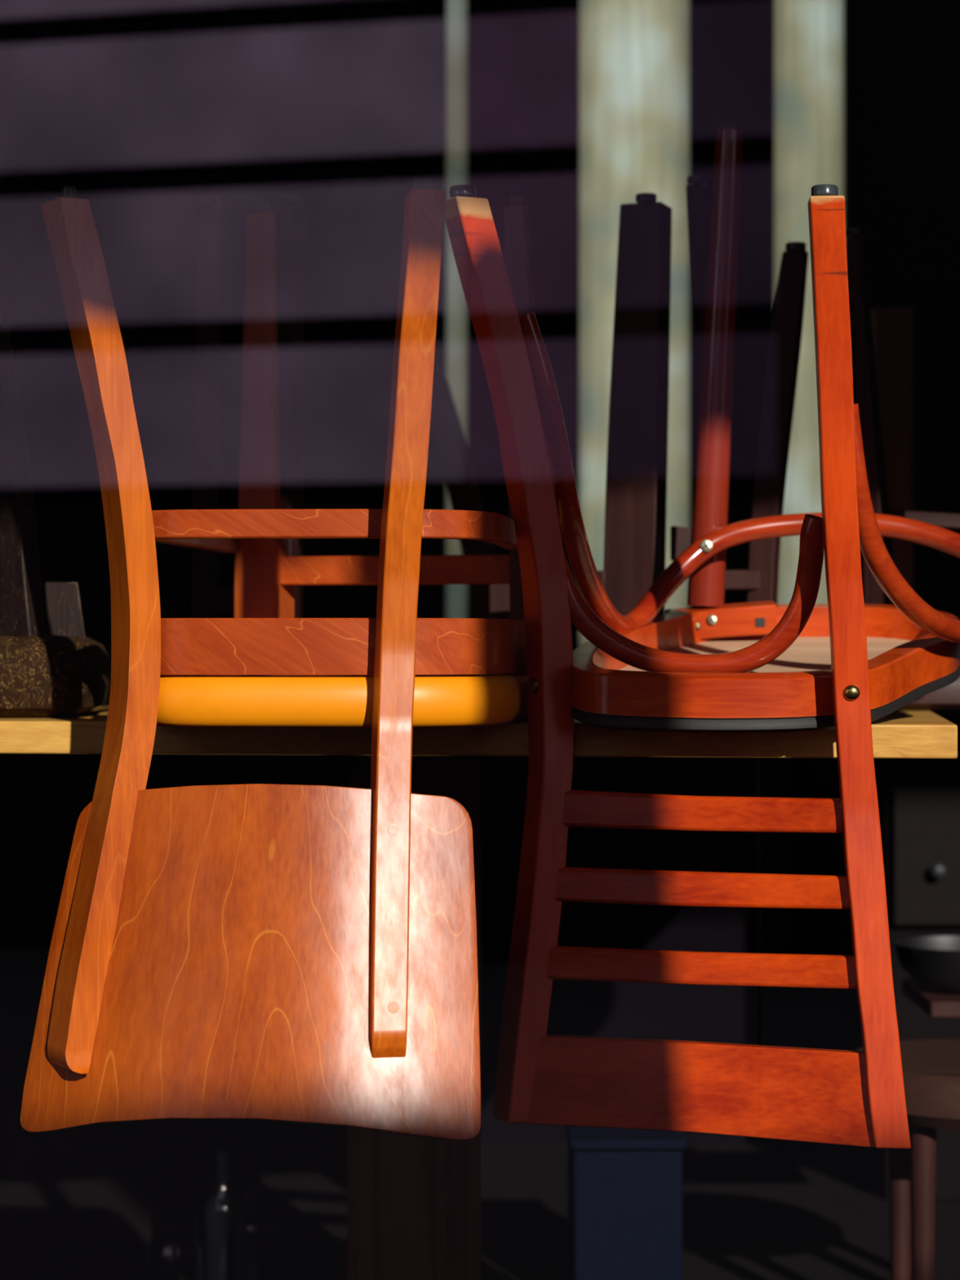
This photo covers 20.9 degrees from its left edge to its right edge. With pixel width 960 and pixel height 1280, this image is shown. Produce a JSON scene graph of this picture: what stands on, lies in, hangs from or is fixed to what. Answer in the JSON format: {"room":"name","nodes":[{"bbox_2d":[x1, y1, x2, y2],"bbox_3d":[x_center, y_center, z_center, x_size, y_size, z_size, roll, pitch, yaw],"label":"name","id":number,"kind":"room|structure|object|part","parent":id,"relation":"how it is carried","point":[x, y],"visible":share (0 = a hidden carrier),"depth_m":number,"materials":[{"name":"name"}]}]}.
{"room":"cafe","nodes":[
{"label":"cafe","id":0,"kind":"room"},
{"bbox_2d":[0,0,959,1142],"bbox_3d":[0.000,-0.570,4.350,6.000,2.800,0.100,0,0,0],"label":"wall","id":1,"kind":"structure","parent":0,"point":[147,108],"depth_m":4.30,"materials":[{"name":"glass"}]},
{"bbox_2d":[445,0,467,617],"bbox_3d":[-0.039,-0.878,4.345,0.044,1.803,0.010,0,0,0],"label":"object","id":2,"kind":"structure","parent":1,"relation":"in","point":[456,11],"depth_m":4.34,"materials":[{"name":"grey glass"}]},
{"bbox_2d":[579,0,689,645],"bbox_3d":[0.257,-0.878,4.345,0.193,1.803,0.010,0,0,0],"label":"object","id":3,"kind":"structure","parent":1,"relation":"in","point":[634,55],"depth_m":4.34,"materials":[{"name":"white glass"}]},
{"bbox_2d":[773,0,844,604],"bbox_3d":[0.546,-0.878,4.345,0.128,1.803,0.010,0,0,0],"label":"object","id":4,"kind":"structure","parent":1,"relation":"in","point":[809,34],"depth_m":4.34,"materials":[{"name":"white glass"}]},
{"bbox_2d":[0,1142,959,1279],"bbox_3d":[0.000,0.880,3.075,6.000,0.100,2.650,0,0,0],"label":"floor","id":5,"kind":"structure","parent":0,"point":[68,1211],"depth_m":3.81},
{"bbox_2d":[145,1213,202,1279],"bbox_3d":[-0.388,0.780,3.300,0.072,0.100,0.072,0,0,0],"label":"glass jar","id":6,"kind":"object","parent":5,"relation":"on","point":[173,1251],"visible":1,"depth_m":3.27,"materials":[{"name":"glass"}]},
{"bbox_2d":[204,1150,241,1279],"bbox_3d":[-0.332,0.745,3.360,0.048,0.170,0.048,0,0,0],"label":"glass bottle","id":7,"kind":"object","parent":5,"relation":"on","point":[222,1211],"visible":0.96,"depth_m":3.34,"materials":[{"name":"glass"}]},
{"bbox_2d":[235,1174,273,1279],"bbox_3d":[-0.286,0.755,3.300,0.048,0.150,0.048,0,0,0],"label":"glass bottle","id":8,"kind":"object","parent":5,"relation":"on","point":[254,1229],"visible":1,"depth_m":3.28,"materials":[{"name":"glass"}]},
{"bbox_2d":[0,697,957,1279],"bbox_3d":[-0.178,0.456,3.151,1.422,0.748,1.100,0,0,7],"label":"table","id":9,"kind":"object","parent":5,"relation":"on","point":[414,1202],"visible":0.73,"depth_m":2.89,"materials":[{"name":"brown wood"}]},
{"bbox_2d":[0,324,111,717],"bbox_3d":[-0.643,-0.129,2.906,0.486,0.421,0.424,0,0,0],"label":"chair","id":10,"kind":"object","parent":9,"relation":"on","point":[61,672],"visible":0.98,"depth_m":2.73,"materials":[{"name":"brown wood"}]},
{"bbox_3d":[-0.497,-0.167,2.741,0.067,0.326,0.044,0,0,35],"label":"leg","id":11,"kind":"part","parent":10,"relation":"part of","materials":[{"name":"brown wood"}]},
{"bbox_2d":[0,634,111,717],"bbox_3d":[-0.643,0.037,2.906,0.486,0.087,0.424,0,0,0],"label":"seat cushion","id":12,"kind":"object","parent":10,"relation":"on","point":[42,675],"depth_m":2.71,"materials":[{"name":"brown fabric"}]},
{"bbox_2d":[191,195,303,617],"bbox_3d":[-0.273,-0.220,3.128,0.146,0.602,0.254,0,0,0],"label":"chair","id":13,"kind":"object","parent":9,"relation":"on","point":[206,598],"visible":0.58,"depth_m":3.05,"materials":[{"name":"brown wood"}]},
{"bbox_3d":[-0.323,-0.237,3.065,0.028,0.548,0.025,0,0,30],"label":"leg","id":14,"kind":"part","parent":13,"relation":"part of","materials":[{"name":"brown wood"}]},
{"bbox_3d":[-0.277,-0.048,3.048,0.123,0.028,0.015,0,0,20],"label":"rail","id":15,"kind":"part","parent":13,"relation":"part of","materials":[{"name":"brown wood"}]},
{"bbox_3d":[-0.220,-0.233,3.017,0.024,0.539,0.029,0,0,30],"label":"leg","id":16,"kind":"part","parent":13,"relation":"part of","materials":[{"name":"brown wood"}]},
{"bbox_2d":[20,177,533,1141],"bbox_3d":[-0.147,-0.012,2.562,0.440,0.926,0.605,0,0,16],"label":"chair","id":17,"kind":"object","parent":9,"relation":"on","point":[282,953],"visible":0.99,"depth_m":2.35,"materials":[{"name":"orange wood"}]},
{"bbox_3d":[-0.212,0.290,2.333,0.436,0.322,0.135,0,0,9],"label":"panel","id":18,"kind":"part","parent":17,"relation":"part of","materials":[{"name":"orange wood"}]},
{"bbox_3d":[-0.236,-0.243,2.851,0.053,0.443,0.045,0,0,26],"label":"leg","id":19,"kind":"part","parent":17,"relation":"part of","materials":[{"name":"brown wood"}]},
{"bbox_2d":[156,671,528,727],"bbox_3d":[-0.132,0.057,2.640,0.419,0.047,0.503,0,0,0],"label":"seat cushion","id":20,"kind":"object","parent":17,"relation":"on","point":[184,699],"depth_m":2.40,"materials":[{"name":"yellow leather"}]},
{"bbox_3d":[-0.132,0.006,2.640,0.407,0.052,0.491,0,0,0],"label":"seat rail","id":21,"kind":"part","parent":17,"relation":"part of","materials":[{"name":"orange wood"}]},
{"bbox_3d":[0.047,-0.238,2.735,0.039,0.435,0.029,0,0,20],"label":"leg","id":22,"kind":"part","parent":17,"relation":"part of","materials":[{"name":"brown wood"}]},
{"bbox_2d":[431,364,507,618],"bbox_3d":[-0.013,-0.145,3.545,0.135,0.453,0.110,0,0,0],"label":"chair","id":23,"kind":"object","parent":9,"relation":"on","point":[453,451],"visible":0.45,"depth_m":3.51,"materials":[{"name":"brown wood"}]},
{"bbox_2d":[488,192,671,615],"bbox_3d":[0.116,-0.214,3.083,0.211,0.590,0.244,0,0,0],"label":"chair","id":24,"kind":"object","parent":9,"relation":"on","point":[635,527],"visible":0.49,"depth_m":2.97,"materials":[{"name":"brown wood"}]},
{"bbox_3d":[0.077,-0.055,2.995,0.137,0.049,0.016,0,0,11],"label":"rail","id":25,"kind":"part","parent":24,"relation":"part of","materials":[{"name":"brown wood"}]},
{"bbox_3d":[0.180,-0.235,2.992,0.071,0.527,0.049,0,0,20],"label":"leg","id":26,"kind":"part","parent":24,"relation":"part of","materials":[{"name":"brown wood"}]},
{"bbox_2d":[444,122,959,1148],"bbox_3d":[0.282,-0.050,2.644,0.430,1.036,0.608,0,0,27],"label":"chair","id":27,"kind":"object","parent":9,"relation":"on","point":[844,664],"visible":1,"depth_m":2.49,"materials":[{"name":"red wood"}]},
{"bbox_3d":[0.200,0.424,2.467,0.351,0.089,0.044,0,0,15],"label":"rail","id":28,"kind":"part","parent":27,"relation":"part of","materials":[{"name":"red wood"}]},
{"bbox_3d":[0.259,-0.298,2.865,0.062,0.524,0.041,0,0,0],"label":"leg","id":29,"kind":"part","parent":27,"relation":"part of","materials":[{"name":"brown wood"}]},
{"bbox_2d":[670,174,808,604],"bbox_3d":[0.301,-0.228,3.100,0.162,0.617,0.210,0,0,0],"label":"chair","id":30,"kind":"object","parent":9,"relation":"on","point":[761,580],"visible":0.56,"depth_m":3.02,"materials":[{"name":"brown wood"}]},
{"bbox_3d":[0.235,-0.110,3.008,0.029,0.044,0.016,0,0,0],"label":"rail","id":31,"kind":"part","parent":30,"relation":"part of","materials":[{"name":"brown wood"}]},
{"bbox_3d":[0.260,-0.248,3.013,0.030,0.555,0.033,0,0,40],"label":"leg","id":32,"kind":"part","parent":30,"relation":"part of","materials":[{"name":"brown wood"}]},
{"bbox_3d":[0.300,-0.070,3.023,0.084,0.024,0.015,0,0,-22],"label":"rail","id":33,"kind":"part","parent":30,"relation":"part of","materials":[{"name":"brown wood"}]},
{"bbox_3d":[0.345,-0.211,3.040,0.074,0.482,0.038,0,0,0],"label":"leg","id":34,"kind":"part","parent":30,"relation":"part of","materials":[{"name":"brown wood"}]},
{"bbox_2d":[870,306,914,590],"bbox_3d":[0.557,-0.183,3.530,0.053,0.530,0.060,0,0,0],"label":"chair","id":35,"kind":"object","parent":9,"relation":"on","point":[892,327],"visible":0.42,"depth_m":3.50,"materials":[{"name":"brown wood"}]},
{"bbox_2d":[845,227,959,710],"bbox_3d":[0.530,-0.197,3.100,0.215,0.556,0.210,0,0,0],"label":"chair","id":36,"kind":"object","parent":9,"relation":"on","point":[946,698],"visible":0.53,"depth_m":3.00,"materials":[{"name":"brown wood"}]},
{"bbox_3d":[0.455,-0.218,3.018,0.045,0.495,0.049,0,0,30],"label":"leg","id":37,"kind":"part","parent":36,"relation":"part of","materials":[{"name":"brown wood"}]},
{"bbox_3d":[0.527,-0.140,3.028,0.114,0.024,0.016,0,0,0],"label":"rail","id":38,"kind":"part","parent":36,"relation":"part of","materials":[{"name":"brown wood"}]},
{"bbox_3d":[0.534,0.056,3.100,0.207,0.050,0.210,0,0,0],"label":"seat","id":39,"kind":"part","parent":36,"relation":"part of","materials":[{"name":"brown wood"}]},
{"bbox_2d":[565,1125,686,1279],"bbox_3d":[0.182,0.722,3.300,0.144,0.217,0.220,0,0,0],"label":"trash bin","id":40,"kind":"object","parent":5,"relation":"on","point":[624,1186],"visible":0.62,"depth_m":3.20,"materials":[{"name":"blue plastic"}]},
{"bbox_2d":[852,761,959,1200],"bbox_3d":[0.843,0.513,4.002,0.488,0.634,0.397,0,0,0],"label":"base cabinet","id":41,"kind":"object","parent":5,"relation":"on","point":[919,802],"visible":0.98,"depth_m":3.85,"materials":[{"name":"black wood"}]},
{"bbox_3d":[0.760,0.318,3.840,0.302,0.204,0.020,0,0,0],"label":"drawer","id":42,"kind":"part","parent":41,"relation":"part of","materials":[{"name":"grey wood"}]},
{"bbox_3d":[0.671,0.338,3.817,0.024,0.024,0.027,0,0,0],"label":"knob","id":43,"kind":"part","parent":41,"relation":"part of","materials":[{"name":"black metal"}]},
{"bbox_2d":[857,1039,959,1279],"bbox_3d":[0.583,0.660,3.050,0.310,0.341,0.310,0,0,0],"label":"round stool","id":44,"kind":"object","parent":5,"relation":"on","point":[931,1068],"visible":0.59,"depth_m":2.96,"materials":[{"name":"brown wood"}]},
{"bbox_3d":[0.505,0.687,3.128,0.032,0.286,0.032,0,0,0],"label":"leg","id":45,"kind":"part","parent":44,"relation":"part of","materials":[{"name":"brown wood"}]},
{"bbox_3d":[0.583,0.519,3.050,0.310,0.060,0.310,0,0,0],"label":"stool seat","id":46,"kind":"part","parent":44,"relation":"part of","materials":[{"name":"brown wood"}]},
{"bbox_3d":[0.505,0.687,2.972,0.032,0.286,0.032,0,0,0],"label":"leg","id":47,"kind":"part","parent":44,"relation":"part of","materials":[{"name":"brown wood"}]},
{"bbox_2d":[902,978,959,1017],"bbox_3d":[0.669,0.454,3.310,0.231,0.020,0.220,0,0,0],"label":"wooden shelf","id":48,"kind":"object","parent":44,"relation":"on","point":[936,1004],"visible":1,"depth_m":3.24,"materials":[{"name":"brown wood"}]},
{"bbox_2d":[893,935,959,992],"bbox_3d":[0.609,0.414,3.300,0.170,0.060,0.170,0,0,0],"label":"metal bowl","id":49,"kind":"object","parent":48,"relation":"on","point":[933,962],"visible":1,"depth_m":3.26,"materials":[{"name":"metal"}]},
{"label":"outside","id":50,"kind":"structure","parent":0,"visible":0},
{"bbox_2d":[955,656,959,672],"bbox_3d":[0.247,0.241,1.214,0.062,0.491,0.012,0,0,-19],"label":"plant","id":51,"kind":"object","parent":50,"point":[957,664],"visible":1,"depth_m":1.20,"materials":[{"name":"green plant"}]}
]}

